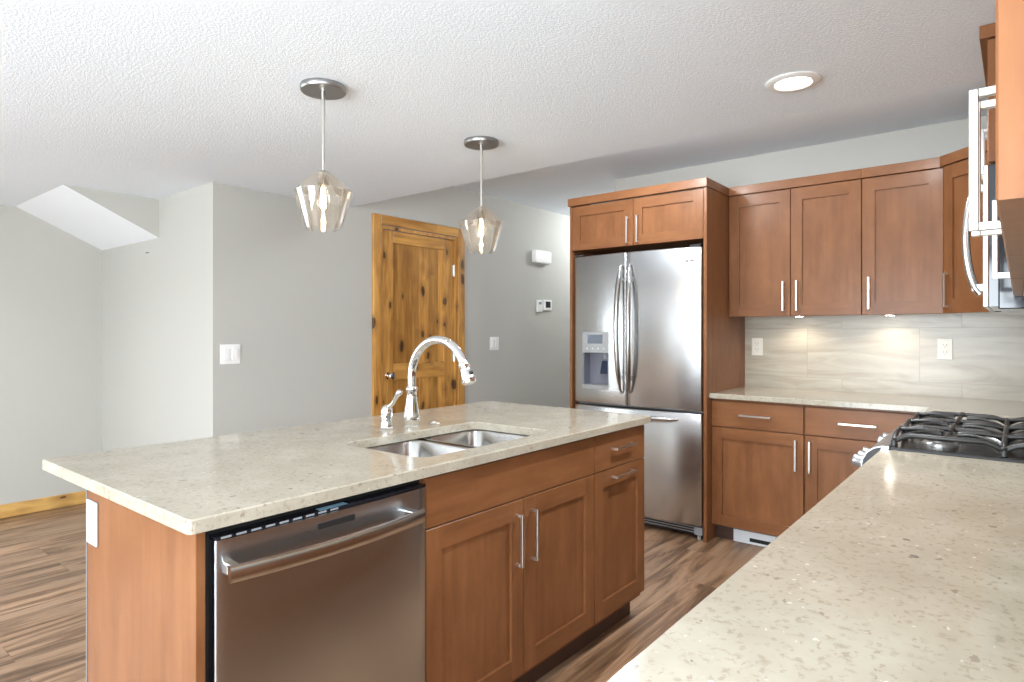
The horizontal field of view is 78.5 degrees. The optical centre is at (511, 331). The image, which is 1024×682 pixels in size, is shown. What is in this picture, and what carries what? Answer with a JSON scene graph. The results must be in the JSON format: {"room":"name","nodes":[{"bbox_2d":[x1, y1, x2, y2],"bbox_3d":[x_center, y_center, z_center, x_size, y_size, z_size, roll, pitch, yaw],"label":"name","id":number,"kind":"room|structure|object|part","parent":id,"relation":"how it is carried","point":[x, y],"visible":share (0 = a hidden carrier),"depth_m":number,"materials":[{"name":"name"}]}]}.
{"room":"kitchen","nodes":[
{"label":"kitchen","id":0,"kind":"room"},
{"bbox_2d":[0,205,101,504],"bbox_3d":[-4.886,0.205,2.849,0.120,2.190,5.476,0,0,39],"label":"wall","id":1,"kind":"structure","parent":0,"point":[51,278],"depth_m":4.58,"materials":[{"name":"grey paint"}]},
{"bbox_2d":[0,490,85,518],"bbox_3d":[-4.865,1.253,2.768,0.014,0.094,5.376,0,0,39],"label":"baseboard","id":2,"kind":"structure","parent":1,"relation":"attached to","point":[58,501],"depth_m":4.55,"materials":[{"name":"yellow wood"}]},
{"bbox_2d":[15,185,158,249],"bbox_3d":[-2.943,-0.761,4.322,1.044,0.258,0.541,0,0,39],"label":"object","id":3,"kind":"structure","parent":0,"point":[104,220],"depth_m":4.17,"materials":[{"name":"grey paint"}]},
{"bbox_2d":[102,186,202,450],"bbox_3d":[-2.493,0.205,4.370,1.684,2.190,0.100,0,0,39],"label":"wall","id":4,"kind":"structure","parent":0,"point":[152,302],"depth_m":4.23,"materials":[{"name":"grey paint"}]},
{"bbox_2d":[0,503,764,681],"bbox_3d":[-0.946,1.330,2.986,6.130,0.060,10.950,0,0,39],"label":"floor","id":5,"kind":"structure","parent":0,"point":[43,553],"depth_m":3.08,"materials":[{"name":"brown wood"}]},
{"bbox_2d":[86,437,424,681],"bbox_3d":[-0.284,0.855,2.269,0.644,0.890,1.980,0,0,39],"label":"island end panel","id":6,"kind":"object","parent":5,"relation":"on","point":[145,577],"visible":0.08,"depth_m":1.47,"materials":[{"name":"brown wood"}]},
{"bbox_2d":[86,499,97,546],"bbox_3d":[-1.120,0.508,1.670,0.072,0.116,0.008,0,0,39],"label":"outlet","id":7,"kind":"object","parent":6,"relation":"attached to","point":[91,506],"visible":1,"depth_m":1.66,"materials":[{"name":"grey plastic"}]},
{"bbox_2d":[88,510,92,520],"bbox_3d":[-1.121,0.488,1.667,0.033,0.025,0.003,0,0,39],"label":"socket","id":8,"kind":"object","parent":7,"relation":"attached to","point":[90,512],"depth_m":1.66,"materials":[{"name":"white plastic"}]},
{"bbox_2d":[88,525,92,535],"bbox_3d":[-1.121,0.528,1.667,0.033,0.025,0.003,0,0,39],"label":"socket","id":9,"kind":"object","parent":7,"relation":"attached to","point":[90,527],"depth_m":1.66,"materials":[{"name":"white plastic"}]},
{"bbox_3d":[-0.896,0.855,1.508,0.637,0.890,0.020,0,0,39],"label":"panel","id":10,"kind":"part","parent":6,"relation":"part of","materials":[{"name":"brown wood"}]},
{"bbox_2d":[205,480,425,681],"bbox_3d":[-0.646,0.859,1.723,0.687,0.862,0.616,0,0,39],"label":"dishwasher","id":11,"kind":"object","parent":5,"relation":"on","point":[331,591],"visible":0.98,"depth_m":1.51,"materials":[{"name":"silver metal"}]},
{"bbox_3d":[-0.594,0.502,1.331,0.042,0.024,0.024,0,0,39],"label":"handle mount","id":12,"kind":"part","parent":11,"relation":"part of","materials":[{"name":"silver metal"}]},
{"bbox_3d":[-0.405,0.503,1.504,0.037,0.036,0.545,0,0,39],"label":"handle","id":13,"kind":"part","parent":11,"relation":"part of","materials":[{"name":"silver metal"}]},
{"bbox_3d":[-0.431,0.467,1.545,0.002,0.014,0.106,0,0,39],"label":"name plate","id":14,"kind":"part","parent":11,"relation":"part of","materials":[{"name":"black plastic"}]},
{"bbox_3d":[-0.275,0.502,1.724,0.042,0.024,0.024,0,0,39],"label":"handle mount","id":15,"kind":"part","parent":11,"relation":"part of","materials":[{"name":"silver metal"}]},
{"bbox_2d":[419,437,593,681],"bbox_3d":[-0.189,0.805,2.346,0.653,0.789,0.917,0,0,39],"label":"base cabinet","id":16,"kind":"object","parent":5,"relation":"on","point":[509,542],"visible":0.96,"depth_m":2.10,"materials":[{"name":"brown wood"}]},
{"bbox_3d":[-0.111,0.874,1.987,0.020,0.603,0.455,0,0,39],"label":"door","id":17,"kind":"part","parent":16,"relation":"part of","materials":[{"name":"brown wood"}]},
{"bbox_3d":[0.027,0.705,2.117,0.030,0.178,0.010,0,0,39],"label":"handle","id":18,"kind":"part","parent":16,"relation":"part of","materials":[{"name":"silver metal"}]},
{"bbox_3d":[0.080,0.705,2.183,0.030,0.178,0.010,0,0,39],"label":"handle","id":19,"kind":"part","parent":16,"relation":"part of","materials":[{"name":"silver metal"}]},
{"bbox_3d":[-0.209,1.191,2.362,0.601,0.018,0.881,0,0,39],"label":"panel","id":20,"kind":"part","parent":16,"relation":"part of","materials":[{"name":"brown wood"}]},
{"bbox_3d":[0.179,0.874,2.344,0.020,0.603,0.456,0,0,39],"label":"door","id":21,"kind":"part","parent":16,"relation":"part of","materials":[{"name":"brown wood"}]},
{"bbox_2d":[514,602,629,681],"bbox_3d":[0.113,1.251,2.379,0.020,0.098,1.350,0,0,39],"label":"toe kick","id":22,"kind":"object","parent":5,"relation":"on","point":[543,668],"visible":0.44,"depth_m":2.53,"materials":[{"name":"brown laminate"}]},
{"bbox_2d":[570,207,594,408],"bbox_3d":[0.642,0.202,4.769,0.018,2.196,0.699,0,0,39],"label":"panel","id":23,"kind":"object","parent":5,"relation":"on","point":[573,254],"visible":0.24,"depth_m":4.50,"materials":[{"name":"brown wood"}]},
{"bbox_2d":[590,425,643,628],"bbox_3d":[0.236,0.805,2.871,0.653,0.789,0.431,0,0,39],"label":"base cabinet","id":24,"kind":"object","parent":5,"relation":"on","point":[618,455],"visible":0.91,"depth_m":2.68,"materials":[{"name":"brown wood"}]},
{"bbox_2d":[42,401,650,534],"bbox_3d":[-0.387,0.395,2.362,0.977,0.030,2.041,0,0,39],"label":"countertop","id":25,"kind":"structure","parent":24,"relation":"on","point":[194,486],"depth_m":1.84,"materials":[{"name":"beige stone"}]},
{"bbox_2d":[380,389,402,429],"bbox_3d":[-0.469,0.300,2.447,0.117,0.158,0.056,0,0,39],"label":"lever","id":26,"kind":"object","parent":25,"relation":"on","point":[386,410],"visible":1,"depth_m":2.44,"materials":[{"name":"silver metal"}]},
{"bbox_3d":[-0.459,0.265,2.439,0.091,0.087,0.024,0,0,39],"label":"lever","id":27,"kind":"part","parent":26,"relation":"part of","materials":[{"name":"silver metal"}]},
{"bbox_2d":[403,336,475,427],"bbox_3d":[-0.283,0.197,2.412,0.370,0.366,0.068,0,0,39],"label":"faucet","id":28,"kind":"object","parent":25,"relation":"on","point":[411,417],"visible":1,"depth_m":2.47,"materials":[{"name":"silver metal"}]},
{"bbox_3d":[-0.291,0.119,2.419,0.314,0.212,0.033,0,0,39],"label":"spout","id":29,"kind":"part","parent":28,"relation":"part of","materials":[{"name":"silver metal"}]},
{"bbox_2d":[367,429,527,456],"bbox_3d":[-0.213,0.515,2.275,0.461,0.203,0.729,0,0,39],"label":"sink","id":30,"kind":"object","parent":25,"relation":"in","point":[436,445],"visible":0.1,"depth_m":2.38,"materials":[{"name":"metal"}]},
{"bbox_3d":[-0.324,0.499,2.138,0.461,0.172,0.376,0,0,39],"label":"bowl","id":31,"kind":"part","parent":30,"relation":"part of","materials":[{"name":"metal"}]},
{"bbox_3d":[-0.089,0.514,2.428,0.461,0.202,0.335,0,0,39],"label":"bowl","id":32,"kind":"part","parent":30,"relation":"part of","materials":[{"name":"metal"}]},
{"bbox_3d":[0.460,0.495,2.692,0.020,0.146,0.428,0,0,39],"label":"drawer","id":33,"kind":"part","parent":24,"relation":"part of","materials":[{"name":"brown wood"}]},
{"bbox_3d":[0.482,0.488,2.679,0.030,0.010,0.178,0,0,39],"label":"handle","id":34,"kind":"part","parent":24,"relation":"part of","materials":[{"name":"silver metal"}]},
{"bbox_3d":[0.482,0.605,2.679,0.030,0.010,0.178,0,0,39],"label":"handle","id":35,"kind":"part","parent":24,"relation":"part of","materials":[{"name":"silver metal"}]},
{"bbox_2d":[574,244,703,539],"bbox_3d":[0.986,0.375,4.412,0.954,1.850,0.783,0,0,39],"label":"refrigerator","id":36,"kind":"object","parent":5,"relation":"on","point":[639,315],"visible":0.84,"depth_m":4.06,"materials":[{"name":"grey metal"}]},
{"bbox_3d":[0.601,0.070,4.374,0.218,0.149,0.066,0,0,39],"label":"dispenser panel","id":37,"kind":"part","parent":36,"relation":"part of","materials":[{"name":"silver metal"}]},
{"bbox_3d":[0.621,-0.019,4.366,0.443,1.033,0.094,0,0,39],"label":"door","id":38,"kind":"part","parent":36,"relation":"part of","materials":[{"name":"silver metal"}]},
{"bbox_3d":[0.708,-0.022,4.180,0.074,0.865,0.034,0,0,-32],"label":"handle","id":39,"kind":"part","parent":36,"relation":"part of","materials":[{"name":"metal"}]},
{"bbox_3d":[0.767,-0.022,4.131,0.033,0.865,0.075,0,0,14],"label":"handle","id":40,"kind":"part","parent":36,"relation":"part of","materials":[{"name":"metal"}]},
{"bbox_3d":[0.819,0.863,4.205,0.954,0.705,0.094,0,0,39],"label":"freezer drawer","id":41,"kind":"part","parent":36,"relation":"part of","materials":[{"name":"silver metal"}]},
{"bbox_3d":[0.770,0.555,4.144,0.646,0.030,0.082,0,0,39],"label":"handle","id":42,"kind":"part","parent":36,"relation":"part of","materials":[{"name":"silver metal"}]},
{"bbox_3d":[0.993,-0.019,4.064,0.505,1.033,0.094,0,0,39],"label":"door","id":43,"kind":"part","parent":36,"relation":"part of","materials":[{"name":"silver metal"}]},
{"bbox_2d":[704,187,744,542],"bbox_3d":[1.413,0.202,4.144,0.021,2.196,0.699,0,0,39],"label":"panel","id":44,"kind":"object","parent":5,"relation":"on","point":[724,335],"visible":0.56,"depth_m":3.99,"materials":[{"name":"brown wood"}]},
{"bbox_2d":[712,398,805,539],"bbox_3d":[1.641,0.856,3.977,0.542,0.889,0.646,0,0,39],"label":"base cabinet","id":45,"kind":"object","parent":5,"relation":"on","point":[758,447],"visible":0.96,"depth_m":3.75,"materials":[{"name":"brown wood"}]},
{"bbox_3d":[1.447,0.505,3.738,0.185,0.010,0.030,0,0,39],"label":"handle","id":46,"kind":"part","parent":45,"relation":"part of","materials":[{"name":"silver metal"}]},
{"bbox_2d":[734,528,776,546],"bbox_3d":[1.510,1.260,3.798,0.335,0.076,0.016,0,0,39],"label":"floor register","id":47,"kind":"object","parent":45,"relation":"attached to","point":[744,536],"visible":0.56,"depth_m":3.82,"materials":[{"name":"white metal"}]},
{"bbox_3d":[1.462,0.505,3.757,0.536,0.158,0.020,0,0,39],"label":"drawer","id":48,"kind":"part","parent":45,"relation":"part of","materials":[{"name":"brown wood"}]},
{"bbox_3d":[1.625,0.710,3.594,0.010,0.180,0.030,0,0,39],"label":"handle","id":49,"kind":"part","parent":45,"relation":"part of","materials":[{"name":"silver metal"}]},
{"bbox_2d":[805,405,915,512],"bbox_3d":[2.063,0.856,3.635,0.540,0.889,0.646,0,0,39],"label":"base cabinet","id":50,"kind":"object","parent":5,"relation":"on","point":[834,434],"visible":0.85,"depth_m":3.48,"materials":[{"name":"brown wood"}]},
{"bbox_3d":[1.683,0.710,3.546,0.010,0.180,0.030,0,0,39],"label":"handle","id":51,"kind":"part","parent":50,"relation":"part of","materials":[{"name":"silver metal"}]},
{"bbox_3d":[1.885,0.893,3.415,0.534,0.607,0.020,0,0,39],"label":"door","id":52,"kind":"part","parent":50,"relation":"part of","materials":[{"name":"brown wood"}]},
{"bbox_3d":[1.869,0.505,3.395,0.185,0.010,0.030,0,0,39],"label":"handle","id":53,"kind":"part","parent":50,"relation":"part of","materials":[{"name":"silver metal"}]},
{"bbox_3d":[1.885,0.505,3.415,0.534,0.158,0.020,0,0,39],"label":"drawer","id":54,"kind":"part","parent":50,"relation":"part of","materials":[{"name":"brown wood"}]},
{"bbox_2d":[851,411,1023,467],"bbox_3d":[1.645,0.798,2.175,0.721,0.964,0.763,0,0,39],"label":"gas range","id":55,"kind":"object","parent":5,"relation":"on","point":[933,432],"visible":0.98,"depth_m":2.06,"materials":[{"name":"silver metal"}]},
{"bbox_3d":[1.189,0.445,2.145,0.050,0.053,0.052,0,0,39],"label":"knob","id":56,"kind":"part","parent":55,"relation":"part of","materials":[{"name":"silver metal"}]},
{"bbox_3d":[1.240,0.445,2.207,0.050,0.053,0.052,0,0,39],"label":"knob","id":57,"kind":"part","parent":55,"relation":"part of","materials":[{"name":"silver metal"}]},
{"bbox_3d":[1.429,0.429,2.352,0.081,0.118,0.761,0,0,39],"label":"control panel","id":58,"kind":"part","parent":55,"relation":"part of","materials":[{"name":"silver metal"}]},
{"bbox_3d":[1.411,0.364,2.068,0.104,0.016,0.104,0,0,39],"label":"burner","id":59,"kind":"part","parent":55,"relation":"part of","materials":[{"name":"silver metal"}]},
{"bbox_2d":[889,427,1023,463],"bbox_3d":[1.693,0.388,2.137,0.600,0.032,0.761,0,0,39],"label":"cooktop","id":60,"kind":"object","parent":55,"relation":"in","point":[975,451],"depth_m":2.00,"materials":[{"name":"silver metal"}]},
{"bbox_3d":[1.681,0.364,2.147,0.104,0.016,0.104,0,0,39],"label":"burner","id":61,"kind":"part","parent":55,"relation":"part of","materials":[{"name":"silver metal"}]},
{"bbox_3d":[1.172,0.856,1.493,0.654,0.889,0.875,0,0,39],"label":"base cabinet","id":62,"kind":"object","parent":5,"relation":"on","visible":0},
{"bbox_2d":[607,449,1023,681],"bbox_3d":[0.259,0.395,0.362,0.651,0.030,3.789,0,0,39],"label":"countertop","id":63,"kind":"structure","parent":62,"relation":"on","point":[911,569],"depth_m":0.91,"materials":[{"name":"beige stone"}]},
{"bbox_3d":[2.567,0.856,3.259,0.710,0.889,0.596,0,0,39],"label":"cabinet","id":64,"kind":"object","parent":5,"relation":"on","visible":0},
{"bbox_2d":[709,386,1023,425],"bbox_3d":[1.913,0.395,3.315,1.799,0.030,1.333,0,0,39],"label":"countertop","id":65,"kind":"structure","parent":64,"relation":"on","point":[896,402],"depth_m":3.48,"materials":[{"name":"beige stone"}]},
{"bbox_2d":[203,182,569,437],"bbox_3d":[-0.116,0.035,5.870,0.120,2.530,5.424,0,0,39],"label":"wall","id":66,"kind":"structure","parent":0,"point":[296,301],"depth_m":4.37,"materials":[{"name":"grey paint"}]},
{"bbox_2d":[220,344,239,364],"bbox_3d":[-1.706,0.135,3.802,0.012,0.120,0.125,0,0,39],"label":"light switch","id":67,"kind":"object","parent":66,"relation":"attached to","point":[229,353],"visible":1,"depth_m":3.80,"materials":[{"name":"white plastic"}]},
{"bbox_2d":[372,213,464,415],"bbox_3d":[-0.750,0.210,5.036,0.166,2.180,0.982,0,0,39],"label":"door","id":68,"kind":"structure","parent":66,"relation":"in","point":[418,278],"depth_m":5.00,"materials":[{"name":"brown wood"}]},
{"bbox_3d":[-0.919,0.333,4.749,0.068,0.066,0.066,0,0,39],"label":"knob","id":69,"kind":"part","parent":68,"relation":"part of","materials":[{"name":"silver metal"}]},
{"bbox_3d":[-0.722,-0.843,5.012,0.020,0.075,0.830,0,0,39],"label":"casing","id":70,"kind":"part","parent":68,"relation":"part of","materials":[{"name":"brown wood"}]},
{"bbox_2d":[490,337,498,349],"bbox_3d":[-0.158,0.105,5.714,0.012,0.120,0.125,0,0,39],"label":"light switch","id":71,"kind":"object","parent":66,"relation":"attached to","point":[494,341],"visible":1,"depth_m":5.70,"materials":[{"name":"white plastic"}]},
{"bbox_2d":[536,300,542,311],"bbox_3d":[0.274,-0.259,6.240,0.021,0.118,0.082,0,0,39],"label":"wall control","id":72,"kind":"object","parent":66,"relation":"attached to","point":[539,303],"visible":1,"depth_m":6.22,"materials":[{"name":"white plastic"}]},
{"bbox_2d":[532,250,550,264],"bbox_3d":[0.296,-0.741,6.240,0.054,0.134,0.270,0,0,39],"label":"door chime","id":73,"kind":"object","parent":66,"relation":"attached to","point":[540,257],"visible":1,"depth_m":6.20,"materials":[{"name":"white plastic"}]},
{"bbox_2d":[543,300,551,310],"bbox_3d":[0.356,-0.271,6.340,0.023,0.106,0.144,0,0,39],"label":"thermostat","id":74,"kind":"object","parent":66,"relation":"attached to","point":[547,304],"visible":1,"depth_m":6.33,"materials":[{"name":"white plastic"}]},
{"bbox_2d":[0,0,995,215],"bbox_3d":[-0.936,-1.140,2.998,6.070,0.500,10.920,0,0,39],"label":"ceiling","id":75,"kind":"structure","parent":0,"point":[156,99],"depth_m":2.25,"materials":[{"name":"white paint"}]},
{"bbox_2d":[293,78,352,231],"bbox_3d":[-0.684,-0.630,2.272,0.207,0.518,0.207,0,0,39],"label":"pendant light","id":76,"kind":"object","parent":75,"relation":"hanging from","point":[324,89],"visible":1,"depth_m":2.25,"materials":[{"name":"silver metal"}]},
{"bbox_3d":[-0.684,-0.474,2.272,0.207,0.205,0.207,0,0,39],"label":"lamp shade","id":77,"kind":"part","parent":76,"relation":"part of","materials":[{"name":"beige glass"}]},
{"bbox_3d":[-0.684,-0.725,2.272,0.015,0.289,0.015,0,0,39],"label":"rod","id":78,"kind":"part","parent":76,"relation":"part of","materials":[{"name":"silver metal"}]},
{"bbox_3d":[-0.684,-0.485,2.272,0.051,0.102,0.051,0,0,39],"label":"bulb","id":79,"kind":"part","parent":76,"relation":"part of","materials":[{"name":"clear glass"}]},
{"bbox_2d":[459,136,503,253],"bbox_3d":[-0.143,-0.630,2.921,0.207,0.518,0.207,0,0,39],"label":"pendant light","id":80,"kind":"object","parent":75,"relation":"hanging from","point":[481,143],"visible":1,"depth_m":2.89,"materials":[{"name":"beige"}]},
{"bbox_3d":[-0.143,-0.474,2.921,0.207,0.205,0.207,0,0,39],"label":"lamp shade","id":81,"kind":"part","parent":80,"relation":"part of","materials":[{"name":"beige glass"}]},
{"bbox_3d":[-0.143,-0.725,2.921,0.015,0.289,0.015,0,0,39],"label":"rod","id":82,"kind":"part","parent":80,"relation":"part of","materials":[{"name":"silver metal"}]},
{"bbox_3d":[-0.143,-0.485,2.921,0.051,0.102,0.051,0,0,39],"label":"bulb","id":83,"kind":"part","parent":80,"relation":"part of","materials":[{"name":"clear glass"}]},
{"bbox_2d":[765,71,821,92],"bbox_3d":[0.999,-0.885,2.229,0.184,0.008,0.184,0,0,39],"label":"recessed light","id":84,"kind":"object","parent":75,"relation":"in","point":[799,80],"visible":1,"depth_m":2.22,"materials":[{"name":"white plastic"}]},
{"bbox_2d":[776,77,810,88],"bbox_3d":[0.999,-0.888,2.229,0.113,0.003,0.113,0,0,39],"label":"diffuser","id":85,"kind":"object","parent":84,"relation":"attached to","point":[789,82],"depth_m":2.24,"materials":[{"name":"white plastic"}]},
{"bbox_2d":[615,115,1023,400],"bbox_3d":[2.017,0.035,4.175,2.962,2.530,0.132,0,0,39],"label":"wall","id":86,"kind":"structure","parent":0,"point":[897,354],"depth_m":3.90,"materials":[{"name":"tile"}]},
{"bbox_2d":[568,177,728,254],"bbox_3d":[1.019,-0.766,4.445,1.024,0.372,0.726,0,0,39],"label":"upper cabinet","id":87,"kind":"object","parent":86,"relation":"attached to","point":[676,219],"visible":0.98,"depth_m":4.15,"materials":[{"name":"brown wood"}]},
{"bbox_3d":[0.626,-0.735,4.348,0.483,0.310,0.020,0,0,39],"label":"door","id":88,"kind":"part","parent":87,"relation":"part of","materials":[{"name":"brown wood"}]},
{"bbox_3d":[0.770,-0.685,4.199,0.010,0.178,0.030,0,0,39],"label":"handle","id":89,"kind":"part","parent":87,"relation":"part of","materials":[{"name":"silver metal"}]},
{"bbox_3d":[0.828,-0.685,4.152,0.010,0.178,0.030,0,0,39],"label":"handle","id":90,"kind":"part","parent":87,"relation":"part of","materials":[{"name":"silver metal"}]},
{"bbox_3d":[1.022,-0.924,4.449,1.024,0.055,0.716,0,0,39],"label":"crown","id":91,"kind":"part","parent":87,"relation":"part of","materials":[{"name":"brown wood"}]},
{"bbox_3d":[1.003,-0.735,4.042,0.482,0.310,0.020,0,0,39],"label":"door","id":92,"kind":"part","parent":87,"relation":"part of","materials":[{"name":"brown wood"}]},
{"bbox_2d":[752,338,762,355],"bbox_3d":[1.698,0.102,4.343,0.074,0.120,0.008,0,0,39],"label":"outlet","id":93,"kind":"object","parent":86,"relation":"attached to","point":[757,343],"visible":1,"depth_m":4.34,"materials":[{"name":"beige plastic"}]},
{"bbox_2d":[729,169,861,316],"bbox_3d":[1.831,-0.526,4.023,0.780,0.853,0.358,0,0,39],"label":"upper cabinet","id":94,"kind":"object","parent":86,"relation":"attached to","point":[795,244],"visible":1,"depth_m":3.88,"materials":[{"name":"brown wood"}]},
{"bbox_3d":[1.592,-0.496,4.038,0.384,0.793,0.020,0,0,39],"label":"door","id":95,"kind":"part","parent":94,"relation":"part of","materials":[{"name":"brown wood"}]},
{"bbox_3d":[1.695,-0.225,3.922,0.010,0.185,0.030,0,0,39],"label":"handle","id":96,"kind":"part","parent":94,"relation":"part of","materials":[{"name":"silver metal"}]},
{"bbox_3d":[1.741,-0.925,3.912,0.780,0.056,0.030,0,0,39],"label":"crown","id":97,"kind":"part","parent":94,"relation":"part of","materials":[{"name":"brown wood"}]},
{"bbox_3d":[1.758,-0.225,3.872,0.010,0.185,0.030,0,0,39],"label":"handle","id":98,"kind":"part","parent":94,"relation":"part of","materials":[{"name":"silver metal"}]},
{"bbox_3d":[1.895,-0.496,3.793,0.390,0.793,0.020,0,0,39],"label":"door","id":99,"kind":"part","parent":94,"relation":"part of","materials":[{"name":"brown wood"}]},
{"bbox_2d":[861,157,943,314],"bbox_3d":[2.289,-0.526,3.652,0.396,0.853,0.358,0,0,39],"label":"upper cabinet","id":100,"kind":"object","parent":86,"relation":"attached to","point":[903,203],"visible":0.98,"depth_m":3.53,"materials":[{"name":"brown wood"}]},
{"bbox_3d":[2.062,-0.225,3.625,0.010,0.185,0.030,0,0,39],"label":"handle","id":101,"kind":"part","parent":100,"relation":"part of","materials":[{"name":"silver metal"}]},
{"bbox_3d":[2.199,-0.925,3.541,0.396,0.056,0.030,0,0,39],"label":"crown","id":102,"kind":"part","parent":100,"relation":"part of","materials":[{"name":"brown wood"}]},
{"bbox_2d":[937,338,952,359],"bbox_3d":[2.532,0.100,3.667,0.074,0.124,0.008,0,0,39],"label":"outlet","id":103,"kind":"object","parent":86,"relation":"attached to","point":[944,346],"visible":1,"depth_m":3.67,"materials":[{"name":"beige plastic"}]},
{"bbox_2d":[941,343,947,347],"bbox_3d":[2.531,0.079,3.665,0.034,0.027,0.003,0,0,39],"label":"socket","id":104,"kind":"object","parent":103,"relation":"attached to","point":[943,345],"depth_m":3.67,"materials":[{"name":"white plastic"}]},
{"bbox_2d":[941,350,947,354],"bbox_3d":[2.531,0.121,3.665,0.034,0.027,0.003,0,0,39],"label":"socket","id":105,"kind":"object","parent":103,"relation":"attached to","point":[943,352],"depth_m":3.67,"materials":[{"name":"white plastic"}]},
{"bbox_2d":[940,140,989,313],"bbox_3d":[2.589,-0.526,3.228,0.636,0.853,0.640,0,0,39],"label":"upper cabinet","id":106,"kind":"object","parent":86,"relation":"attached to","point":[957,295],"visible":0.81,"depth_m":3.30,"materials":[{"name":"brown wood"}]},
{"bbox_3d":[2.322,-0.225,3.358,0.030,0.185,0.011,0,0,-6],"label":"handle","id":107,"kind":"part","parent":106,"relation":"part of","materials":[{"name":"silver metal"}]},
{"bbox_3d":[2.358,-0.925,3.202,0.030,0.056,0.410,0,0,-6],"label":"crown","id":108,"kind":"part","parent":106,"relation":"part of","materials":[{"name":"brown wood"}]},
{"bbox_3d":[0.550,0.035,0.107,0.120,2.530,8.060,0,0,39],"label":"wall","id":109,"kind":"structure","parent":0,"visible":0},
{"bbox_2d":[979,22,995,179],"bbox_3d":[1.746,-0.690,2.000,0.401,0.399,0.764,0,0,39],"label":"upper cabinet","id":110,"kind":"object","parent":109,"relation":"attached to","point":[987,33],"visible":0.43,"depth_m":1.81,"materials":[{"name":"brown wood"}]},
{"bbox_3d":[1.575,-0.600,2.083,0.030,0.150,0.010,0,0,39],"label":"handle","id":111,"kind":"part","parent":110,"relation":"part of","materials":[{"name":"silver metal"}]},
{"bbox_3d":[1.631,-0.600,2.153,0.030,0.150,0.010,0,0,39],"label":"handle","id":112,"kind":"part","parent":110,"relation":"part of","materials":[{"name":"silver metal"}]},
{"bbox_3d":[1.614,-0.870,2.107,0.040,0.038,0.764,0,0,39],"label":"crown","id":113,"kind":"part","parent":110,"relation":"part of","materials":[{"name":"brown wood"}]},
{"bbox_3d":[1.503,-0.669,1.955,0.020,0.352,0.376,0,0,39],"label":"door","id":114,"kind":"part","parent":110,"relation":"part of","materials":[{"name":"brown wood"}]},
{"bbox_2d":[961,164,1023,314],"bbox_3d":[1.734,-0.277,2.013,0.436,0.422,0.760,0,0,39],"label":"microwave","id":115,"kind":"object","parent":110,"relation":"attached to","point":[998,297],"visible":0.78,"depth_m":1.81,"materials":[{"name":"silver glass"}]},
{"bbox_3d":[1.381,-0.280,1.880,0.055,0.348,0.033,0,0,39],"label":"handle","id":116,"kind":"part","parent":115,"relation":"part of","materials":[{"name":"silver metal"}]},
{"bbox_3d":[1.391,-0.132,1.872,0.029,0.020,0.026,0,0,39],"label":"handle mount","id":117,"kind":"part","parent":115,"relation":"part of","materials":[{"name":"white metal"}]},
{"bbox_3d":[1.562,-0.279,2.050,0.014,0.413,0.598,0,0,39],"label":"door","id":118,"kind":"part","parent":115,"relation":"part of","materials":[{"name":"silver metal"}]},
{"bbox_2d":[969,0,1023,277],"bbox_3d":[0.756,-0.494,0.738,0.350,0.788,0.899,0,0,39],"label":"upper cabinet","id":119,"kind":"object","parent":109,"relation":"attached to","point":[1008,89],"visible":1,"depth_m":0.47,"materials":[{"name":"brown wood"}]},
{"bbox_3d":[0.617,-0.225,0.815,0.038,0.185,0.010,0,0,39],"label":"handle","id":120,"kind":"part","parent":119,"relation":"part of","materials":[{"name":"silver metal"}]},
{"bbox_3d":[0.654,-0.225,0.860,0.038,0.185,0.010,0,0,39],"label":"handle","id":121,"kind":"part","parent":119,"relation":"part of","materials":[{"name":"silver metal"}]},
{"bbox_3d":[0.516,-0.493,0.644,0.020,0.786,0.446,0,0,39],"label":"door","id":122,"kind":"part","parent":119,"relation":"part of","materials":[{"name":"brown wood"}]},
{"bbox_3d":[0.799,-0.493,0.993,0.020,0.786,0.446,0,0,39],"label":"door","id":123,"kind":"part","parent":119,"relation":"part of","materials":[{"name":"brown wood"}]}
]}

